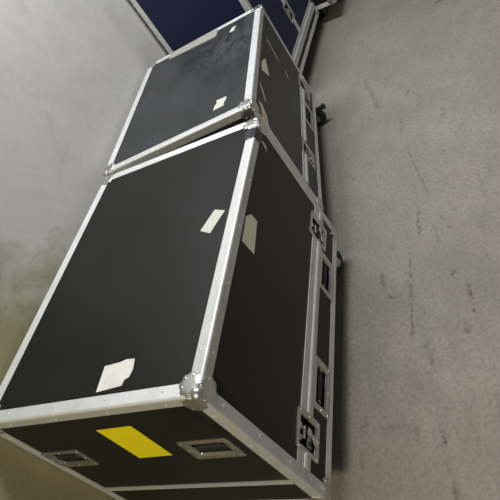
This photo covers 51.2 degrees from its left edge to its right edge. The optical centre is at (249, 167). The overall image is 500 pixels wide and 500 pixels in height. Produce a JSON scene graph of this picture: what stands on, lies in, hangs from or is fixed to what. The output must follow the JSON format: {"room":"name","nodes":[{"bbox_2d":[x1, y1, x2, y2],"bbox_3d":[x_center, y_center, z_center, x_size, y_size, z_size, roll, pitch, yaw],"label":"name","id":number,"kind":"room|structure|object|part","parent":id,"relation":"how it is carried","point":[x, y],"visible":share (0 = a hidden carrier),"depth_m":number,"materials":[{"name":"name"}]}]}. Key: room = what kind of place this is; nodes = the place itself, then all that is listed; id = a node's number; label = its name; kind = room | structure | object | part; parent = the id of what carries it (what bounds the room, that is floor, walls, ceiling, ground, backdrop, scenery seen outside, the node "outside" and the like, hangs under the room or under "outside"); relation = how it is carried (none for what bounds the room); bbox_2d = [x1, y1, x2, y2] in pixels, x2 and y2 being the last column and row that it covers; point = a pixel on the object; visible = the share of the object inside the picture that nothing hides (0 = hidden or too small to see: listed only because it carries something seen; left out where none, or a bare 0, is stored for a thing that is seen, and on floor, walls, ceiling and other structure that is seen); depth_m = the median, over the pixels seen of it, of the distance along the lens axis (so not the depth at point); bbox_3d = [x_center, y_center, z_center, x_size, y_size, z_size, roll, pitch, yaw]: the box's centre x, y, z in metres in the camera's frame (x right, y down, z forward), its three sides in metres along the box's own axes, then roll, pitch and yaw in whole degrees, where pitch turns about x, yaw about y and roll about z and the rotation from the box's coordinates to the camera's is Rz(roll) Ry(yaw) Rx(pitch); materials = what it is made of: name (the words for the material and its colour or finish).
{"room":"backstage room","nodes":[
{"label":"backstage room","id":0,"kind":"room"},
{"bbox_2d":[0,0,168,499],"bbox_3d":[-1.047,-0.725,2.098,0.120,3.000,9.000,-23,34,21],"label":"wall","id":1,"kind":"structure","parent":0,"point":[73,72],"depth_m":2.00,"materials":[{"name":"paint"}]},
{"bbox_2d":[302,0,499,499],"bbox_3d":[1.814,-0.533,2.035,4.700,0.100,9.000,-23,34,21],"label":"floor","id":2,"kind":"structure","parent":0,"point":[409,138],"depth_m":2.02,"materials":[{"name":"concrete"}]},
{"bbox_2d":[0,117,342,499],"bbox_3d":[-0.144,0.506,1.749,0.715,0.768,0.959,-19,36,26],"label":"flight case","id":3,"kind":"object","parent":2,"relation":"on","point":[181,345],"visible":1,"depth_m":1.40,"materials":[{"name":"black laminate"}]},
{"bbox_3d":[-0.569,0.826,1.488,0.024,0.461,0.045,-44,32,-12],"label":"edge trim","id":4,"kind":"part","parent":3,"relation":"part of","materials":[{"name":"metal"}]},
{"bbox_3d":[-0.614,0.358,1.704,0.035,0.035,0.919,-19,36,26],"label":"edge trim","id":5,"kind":"part","parent":3,"relation":"part of","materials":[{"name":"metal"}]},
{"bbox_3d":[-0.497,0.802,1.441,0.146,0.100,0.008,-19,36,26],"label":"handle","id":6,"kind":"part","parent":3,"relation":"part of","materials":[{"name":"metal"}]},
{"bbox_3d":[-0.393,0.564,1.224,0.675,0.035,0.035,-19,36,26],"label":"edge trim","id":7,"kind":"part","parent":3,"relation":"part of","materials":[{"name":"metal"}]},
{"bbox_3d":[-0.416,1.032,1.646,0.024,0.135,0.045,-44,32,-12],"label":"edge trim","id":8,"kind":"part","parent":3,"relation":"part of","materials":[{"name":"metal"}]},
{"bbox_3d":[-0.264,-0.047,1.893,0.675,0.035,0.035,-19,36,26],"label":"edge trim","id":9,"kind":"part","parent":3,"relation":"part of","materials":[{"name":"metal"}]},
{"bbox_3d":[-0.165,0.884,1.451,0.639,0.020,0.004,-19,36,26],"label":"seam trim","id":10,"kind":"part","parent":3,"relation":"part of","materials":[{"name":"metal"}]},
{"bbox_3d":[-0.092,0.667,1.239,0.146,0.100,0.008,-19,36,26],"label":"handle","id":11,"kind":"part","parent":3,"relation":"part of","materials":[{"name":"metal"}]},
{"bbox_3d":[-0.043,0.159,1.413,0.035,0.035,0.919,-19,36,26],"label":"edge trim","id":12,"kind":"part","parent":3,"relation":"part of","materials":[{"name":"metal"}]},
{"bbox_3d":[0.013,0.623,1.190,0.045,0.461,0.024,-44,32,-12],"label":"edge trim","id":13,"kind":"part","parent":3,"relation":"part of","materials":[{"name":"metal"}]},
{"bbox_3d":[0.144,0.004,1.870,0.024,0.461,0.046,-44,32,-12],"label":"edge trim","id":14,"kind":"part","parent":3,"relation":"part of","materials":[{"name":"metal"}]},
{"bbox_3d":[0.140,0.743,1.330,0.008,0.071,0.034,-19,36,26],"label":"seam trim","id":15,"kind":"part","parent":3,"relation":"part of","materials":[{"name":"metal"}]},
{"bbox_3d":[0.166,0.828,1.348,0.045,0.135,0.024,-44,32,-12],"label":"edge trim","id":16,"kind":"part","parent":3,"relation":"part of","materials":[{"name":"metal"}]},
{"bbox_3d":[0.199,0.462,1.639,0.008,0.071,0.602,-19,36,26],"label":"seam trim","id":17,"kind":"part","parent":3,"relation":"part of","materials":[{"name":"metal"}]},
{"bbox_3d":[0.259,0.179,1.949,0.008,0.071,0.039,-19,36,26],"label":"seam trim","id":18,"kind":"part","parent":3,"relation":"part of","materials":[{"name":"metal"}]},
{"bbox_3d":[0.212,0.647,1.543,0.008,0.104,0.156,-19,36,26],"label":"handle","id":19,"kind":"part","parent":3,"relation":"part of","materials":[{"name":"metal"}]},
{"bbox_3d":[0.268,0.378,1.838,0.008,0.104,0.156,-19,36,26],"label":"handle","id":20,"kind":"part","parent":3,"relation":"part of","materials":[{"name":"metal"}]},
{"bbox_3d":[0.296,0.209,2.027,0.024,0.135,0.046,-44,32,-12],"label":"edge trim","id":21,"kind":"part","parent":3,"relation":"part of","materials":[{"name":"metal"}]},
{"bbox_3d":[0.259,0.565,1.725,0.035,0.035,0.919,-19,36,26],"label":"edge trim","id":22,"kind":"part","parent":3,"relation":"part of","materials":[{"name":"metal"}]},
{"bbox_2d":[103,4,326,210],"bbox_3d":[-0.072,-0.151,2.556,0.751,0.745,0.940,-23,34,21],"label":"flight case","id":23,"kind":"object","parent":2,"relation":"on","point":[240,71],"visible":0.56,"depth_m":2.28,"materials":[{"name":"black laminate"}]},
{"bbox_3d":[-0.554,-0.263,2.499,0.035,0.035,0.900,-23,34,21],"label":"edge trim","id":24,"kind":"part","parent":23,"relation":"part of","materials":[{"name":"metal"}]},
{"bbox_3d":[-0.291,-0.100,2.032,0.675,0.035,0.035,-23,34,21],"label":"edge trim","id":25,"kind":"part","parent":23,"relation":"part of","materials":[{"name":"metal"}]},
{"bbox_3d":[-0.240,-0.669,2.724,0.675,0.035,0.035,-23,34,21],"label":"edge trim","id":26,"kind":"part","parent":23,"relation":"part of","materials":[{"name":"metal"}]},
{"bbox_3d":[-0.157,-0.239,2.490,0.699,0.453,0.924,-23,34,21],"label":"lid","id":27,"kind":"part","parent":23,"relation":"part of","materials":[{"name":"black laminate"}]},
{"bbox_3d":[0.023,-0.506,2.257,0.035,0.035,0.900,-23,34,21],"label":"edge trim","id":28,"kind":"part","parent":23,"relation":"part of","materials":[{"name":"metal"}]},
{"bbox_3d":[0.114,-0.070,2.019,0.045,0.441,0.024,-47,33,-17],"label":"edge trim","id":29,"kind":"part","parent":23,"relation":"part of","materials":[{"name":"metal"}]},
{"bbox_3d":[0.166,-0.647,2.720,0.024,0.441,0.045,-47,33,-17],"label":"edge trim","id":30,"kind":"part","parent":23,"relation":"part of","materials":[{"name":"metal"}]},
{"bbox_3d":[0.261,-0.268,2.536,0.008,0.046,0.446,-23,34,21],"label":"seam trim","id":31,"kind":"part","parent":23,"relation":"part of","materials":[{"name":"metal"}]},
{"bbox_3d":[0.237,-0.003,2.214,0.008,0.046,0.183,-23,34,21],"label":"seam trim","id":32,"kind":"part","parent":23,"relation":"part of","materials":[{"name":"metal"}]},
{"bbox_3d":[0.294,-0.262,2.617,0.008,0.100,0.170,-23,34,21],"label":"handle","id":33,"kind":"part","parent":23,"relation":"part of","materials":[{"name":"metal"}]},
{"bbox_3d":[0.261,0.128,2.171,0.045,0.132,0.024,-47,33,-17],"label":"edge trim","id":34,"kind":"part","parent":23,"relation":"part of","materials":[{"name":"metal"}]},
{"bbox_3d":[0.314,-0.115,2.558,0.035,0.035,0.900,-23,34,21],"label":"edge trim","id":35,"kind":"part","parent":23,"relation":"part of","materials":[{"name":"metal"}]},
{"bbox_2d":[130,0,318,72],"bbox_3d":[-0.116,-1.056,3.316,0.628,1.228,0.916,-15,38,31],"label":"flight case","id":36,"kind":"object","parent":2,"relation":"on","point":[176,23],"visible":0.3,"depth_m":3.02,"materials":[{"name":"blue laminate"}]},
{"bbox_3d":[-0.518,-0.750,3.114,0.024,0.987,0.045,-41,32,-7],"label":"edge trim","id":37,"kind":"part","parent":36,"relation":"part of","materials":[{"name":"metal"}]},
{"bbox_3d":[-0.021,-0.885,2.809,0.045,0.987,0.024,-41,32,-7],"label":"edge trim","id":38,"kind":"part","parent":36,"relation":"part of","materials":[{"name":"metal"}]},
{"bbox_3d":[0.300,-0.908,3.320,0.008,0.087,0.044,-15,38,31],"label":"seam trim","id":39,"kind":"part","parent":36,"relation":"part of","materials":[{"name":"metal"}]},
{"bbox_3d":[0.340,-0.858,3.364,0.008,0.072,0.840,-15,38,31],"label":"seam trim","id":40,"kind":"part","parent":36,"relation":"part of","materials":[{"name":"metal"}]},
{"bbox_3d":[0.370,-0.795,3.418,0.035,0.035,0.876,-15,38,31],"label":"edge trim","id":41,"kind":"part","parent":36,"relation":"part of","materials":[{"name":"metal"}]},
{"bbox_2d":[313,0,336,16],"bbox_3d":[0.296,-1.536,3.979,0.676,0.768,0.816,-15,38,31],"label":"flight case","id":42,"kind":"object","parent":2,"relation":"on","point":[320,5],"visible":0.25,"depth_m":3.71,"materials":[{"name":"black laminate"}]},
{"bbox_3d":[0.326,-1.108,3.837,0.636,0.035,0.035,-15,38,31],"label":"edge trim","id":43,"kind":"part","parent":42,"relation":"part of","materials":[{"name":"metal"}]}
]}

